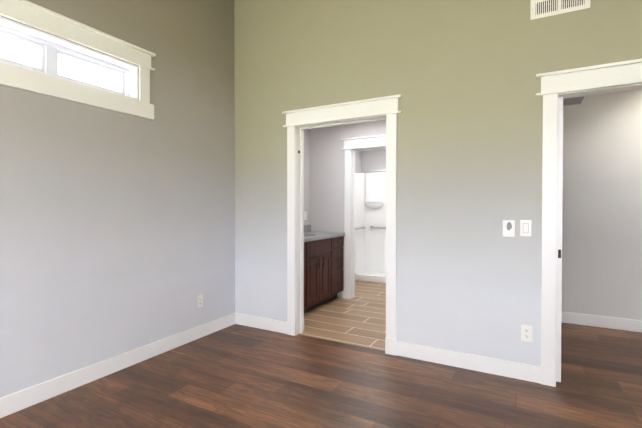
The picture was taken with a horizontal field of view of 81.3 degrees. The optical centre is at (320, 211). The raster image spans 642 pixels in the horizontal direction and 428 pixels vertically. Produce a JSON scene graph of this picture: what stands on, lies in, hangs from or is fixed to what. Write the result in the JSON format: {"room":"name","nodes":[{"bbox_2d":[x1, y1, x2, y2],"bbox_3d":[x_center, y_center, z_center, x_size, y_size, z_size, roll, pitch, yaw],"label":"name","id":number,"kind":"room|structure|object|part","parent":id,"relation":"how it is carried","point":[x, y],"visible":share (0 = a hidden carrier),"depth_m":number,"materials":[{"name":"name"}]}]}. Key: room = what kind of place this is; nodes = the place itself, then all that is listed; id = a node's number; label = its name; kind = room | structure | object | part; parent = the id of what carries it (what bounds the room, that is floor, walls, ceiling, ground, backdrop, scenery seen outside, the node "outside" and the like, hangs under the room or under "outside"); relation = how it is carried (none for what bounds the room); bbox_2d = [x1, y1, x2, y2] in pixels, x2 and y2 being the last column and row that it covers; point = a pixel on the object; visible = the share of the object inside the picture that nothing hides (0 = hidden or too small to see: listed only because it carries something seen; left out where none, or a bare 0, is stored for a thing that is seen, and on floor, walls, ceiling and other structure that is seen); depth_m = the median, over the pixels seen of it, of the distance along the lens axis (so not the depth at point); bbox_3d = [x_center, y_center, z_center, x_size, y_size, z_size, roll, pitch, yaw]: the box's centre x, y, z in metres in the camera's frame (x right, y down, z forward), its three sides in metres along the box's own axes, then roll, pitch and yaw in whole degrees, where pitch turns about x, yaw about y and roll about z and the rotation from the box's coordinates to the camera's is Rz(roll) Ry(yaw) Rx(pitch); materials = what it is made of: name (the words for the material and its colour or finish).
{"room":"empty bedroom","nodes":[
{"label":"empty bedroom","id":0,"kind":"room"},
{"bbox_2d":[0,0,361,397],"bbox_3d":[-1.429,-0.661,3.253,0.150,3.750,9.180,0,1,29],"label":"wall","id":1,"kind":"structure","parent":0,"point":[117,233],"depth_m":2.90,"materials":[{"name":"grey paint"}]},
{"bbox_2d":[0,16,137,99],"bbox_3d":[-1.805,-1.029,2.509,0.100,0.277,1.203,0,1,29],"label":"liner","id":2,"kind":"object","parent":1,"relation":"attached to","point":[6,22],"visible":0.69,"depth_m":2.62,"materials":[{"name":"white wood"}]},
{"bbox_2d":[0,25,129,95],"bbox_3d":[-1.860,-1.030,2.539,0.055,0.245,1.171,0,1,29],"label":"window frame","id":3,"kind":"structure","parent":2,"relation":"attached to","point":[49,52],"depth_m":2.56,"materials":[{"name":"white plastic"}]},
{"bbox_2d":[0,0,155,119],"bbox_3d":[-1.744,-1.034,2.475,0.040,0.545,1.473,0,1,29],"label":"window frame","id":4,"kind":"structure","parent":1,"relation":"in","point":[28,13],"depth_m":2.58,"materials":[{"name":"white wood"}]},
{"bbox_2d":[0,313,235,417],"bbox_3d":[-2.240,1.176,1.624,0.016,0.118,5.500,0,1,29],"label":"baseboard","id":5,"kind":"structure","parent":1,"relation":"attached to","point":[27,397],"depth_m":2.75,"materials":[{"name":"white wood"}]},
{"bbox_2d":[197,294,202,307],"bbox_3d":[-1.163,0.856,3.595,0.008,0.117,0.072,0,1,29],"label":"outlet","id":6,"kind":"object","parent":1,"relation":"attached to","point":[199,302],"visible":1,"depth_m":3.59,"materials":[{"name":"white plastic"}]},
{"bbox_2d":[304,225,311,232],"bbox_3d":[-0.486,0.241,4.806,0.018,0.099,1.384,0,1,29],"label":"backsplash","id":7,"kind":"structure","parent":1,"relation":"attached to","point":[307,228],"depth_m":5.30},
{"bbox_2d":[0,322,641,427],"bbox_3d":[0.176,1.269,1.296,4.870,0.060,7.485,0,1,29],"label":"floor","id":8,"kind":"structure","parent":0,"point":[237,376],"depth_m":2.55,"materials":[{"name":"brown wood"}]},
{"bbox_2d":[299,280,385,350],"bbox_3d":[0.755,1.218,5.235,2.100,0.060,3.650,0,1,29],"label":"floor","id":9,"kind":"structure","parent":0,"point":[359,319],"depth_m":4.18,"materials":[{"name":"brown tile"}]},
{"bbox_2d":[304,233,344,312],"bbox_3d":[-0.240,0.764,4.685,0.572,0.862,1.372,0,1,29],"label":"bathroom vanity","id":10,"kind":"object","parent":9,"relation":"on","point":[323,267],"depth_m":4.64,"materials":[{"name":"brown wood"}]},
{"bbox_2d":[304,233,343,240],"bbox_3d":[-0.244,0.312,4.674,0.570,0.038,1.384,0,1,29],"label":"countertop","id":11,"kind":"structure","parent":10,"relation":"on","point":[307,236],"depth_m":4.84,"materials":[{"name":"grey stone"}]},
{"bbox_2d":[355,170,385,283],"bbox_3d":[1.309,0.222,6.420,1.612,1.900,0.765,0,1,29],"label":"shower","id":12,"kind":"object","parent":9,"relation":"on","point":[370,227],"visible":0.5,"depth_m":6.91,"materials":[{"name":"acrylic"},{"name":"fiberglass"}]},
{"bbox_3d":[1.165,0.296,6.528,1.084,0.070,0.604,0,1,29],"label":"rail","id":13,"kind":"part","parent":12,"relation":"part of","materials":[{"name":"silver metal"}]},
{"bbox_3d":[1.144,-0.679,6.108,1.608,0.025,0.025,0,1,29],"label":"curtain rail","id":14,"kind":"part","parent":12,"relation":"part of","materials":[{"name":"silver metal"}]},
{"bbox_2d":[365,203,383,208],"bbox_3d":[0.971,-0.112,6.912,0.372,0.115,0.102,0,1,29],"label":"shelf","id":15,"kind":"object","parent":12,"relation":"on","point":[367,205],"depth_m":6.89,"materials":[{"name":"white"}]},
{"bbox_2d":[310,120,385,297],"bbox_3d":[0.725,-0.029,5.007,1.950,2.440,0.130,0,1,29],"label":"wall","id":16,"kind":"structure","parent":0,"point":[326,181],"depth_m":5.25,"materials":[{"name":"grey paint"}]},
{"bbox_2d":[341,135,385,298],"bbox_3d":[0.792,0.095,4.949,1.087,2.192,0.170,0,1,29],"label":"door frame","id":17,"kind":"structure","parent":16,"relation":"attached to","point":[365,142],"depth_m":5.11,"materials":[{"name":"white wood"}]},
{"bbox_2d":[362,149,385,172],"bbox_3d":[1.712,-0.051,6.706,2.050,2.440,0.120,0,1,29],"label":"wall","id":18,"kind":"structure","parent":0,"point":[373,160],"depth_m":7.02,"materials":[{"name":"grey paint"}]},
{"bbox_2d":[234,0,641,365],"bbox_3d":[1.175,-0.657,2.939,4.720,3.750,0.130,0,1,29],"label":"wall","id":19,"kind":"structure","parent":0,"point":[459,76],"depth_m":3.00,"materials":[{"name":"grey paint"}]},
{"bbox_2d":[236,313,286,333],"bbox_3d":[-0.616,1.147,3.862,0.653,0.118,0.014,0,1,29],"label":"baseboard","id":20,"kind":"structure","parent":19,"relation":"attached to","point":[241,319],"depth_m":3.85,"materials":[{"name":"white wood"}]},
{"bbox_2d":[282,94,401,355],"bbox_3d":[0.190,0.114,3.489,1.185,2.192,0.210,0,1,29],"label":"door frame","id":21,"kind":"structure","parent":19,"relation":"attached to","point":[387,106],"depth_m":3.49,"materials":[{"name":"white wood"}]},
{"bbox_2d":[396,341,539,382],"bbox_3d":[1.102,1.159,2.920,1.053,0.118,0.014,0,1,29],"label":"baseboard","id":22,"kind":"structure","parent":19,"relation":"attached to","point":[516,370],"depth_m":2.88,"materials":[{"name":"white wood"}]},
{"bbox_2d":[503,220,514,236],"bbox_3d":[1.383,0.122,2.753,0.080,0.120,0.014,0,1,29],"label":"switch","id":23,"kind":"object","parent":19,"relation":"attached to","point":[508,228],"visible":1,"depth_m":2.75,"materials":[{"name":"white plastic"}]},
{"bbox_2d":[507,222,511,230],"bbox_3d":[1.384,0.106,2.747,0.034,0.065,0.002,0,1,29],"label":"knob","id":24,"kind":"object","parent":23,"relation":"attached to","point":[509,224],"depth_m":2.75,"materials":[{"name":"grey plastic"}]},
{"bbox_2d":[520,220,531,235],"bbox_3d":[1.480,0.117,2.702,0.072,0.117,0.010,0,1,29],"label":"rocker light switch","id":25,"kind":"object","parent":19,"relation":"attached to","point":[525,227],"visible":1,"depth_m":2.70,"materials":[{"name":"white plastic"}]},
{"bbox_2d":[521,324,532,341],"bbox_3d":[1.490,0.879,2.707,0.072,0.117,0.008,0,1,29],"label":"outlet","id":26,"kind":"object","parent":19,"relation":"attached to","point":[528,333],"visible":1,"depth_m":2.71,"materials":[{"name":"white plastic"}]},
{"bbox_2d":[556,96,562,381],"bbox_3d":[1.566,0.197,2.736,0.332,2.023,0.035,0,1,29],"label":"pocket door jamb edge","id":27,"kind":"structure","parent":19,"relation":"attached to","point":[559,233],"depth_m":2.65,"materials":[{"name":"white wood"}]},
{"bbox_2d":[530,0,589,19],"bbox_3d":[1.651,-1.442,2.588,0.350,0.140,0.008,0,1,29],"label":"air vent","id":28,"kind":"object","parent":19,"relation":"in","point":[542,8],"visible":1,"depth_m":2.60,"materials":[{"name":"white metal"}]},
{"bbox_2d":[536,59,641,386],"bbox_3d":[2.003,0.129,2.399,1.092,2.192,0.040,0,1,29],"label":"door frame","id":29,"kind":"structure","parent":19,"relation":"attached to","point":[554,84],"depth_m":2.61,"materials":[{"name":"white wood"}]},
{"bbox_2d":[563,96,584,105],"bbox_3d":[1.893,-1.277,3.533,1.100,0.263,1.611,0,1,29],"label":"ceiling soffit","id":30,"kind":"structure","parent":0,"point":[572,101],"depth_m":3.85,"materials":[{"name":"grey paint"}]},
{"bbox_2d":[562,90,641,319],"bbox_3d":[2.910,-0.106,3.979,2.670,2.620,0.120,0,1,29],"label":"wall","id":31,"kind":"structure","parent":0,"point":[602,216],"depth_m":3.89,"materials":[{"name":"grey paint"}]},
{"bbox_2d":[561,312,641,331],"bbox_3d":[2.869,1.146,3.941,2.450,0.118,0.016,0,1,29],"label":"baseboard","id":32,"kind":"structure","parent":31,"relation":"attached to","point":[604,322],"depth_m":3.89,"materials":[{"name":"white wood"}]},
{"label":"outside","id":33,"kind":"structure","parent":0,"visible":0},
{"bbox_2d":[0,35,119,91],"bbox_3d":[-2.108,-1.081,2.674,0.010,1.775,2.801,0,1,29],"label":"window","id":34,"kind":"structure","parent":33,"point":[19,51],"depth_m":2.90,"materials":[{"name":"glass"}]}
]}

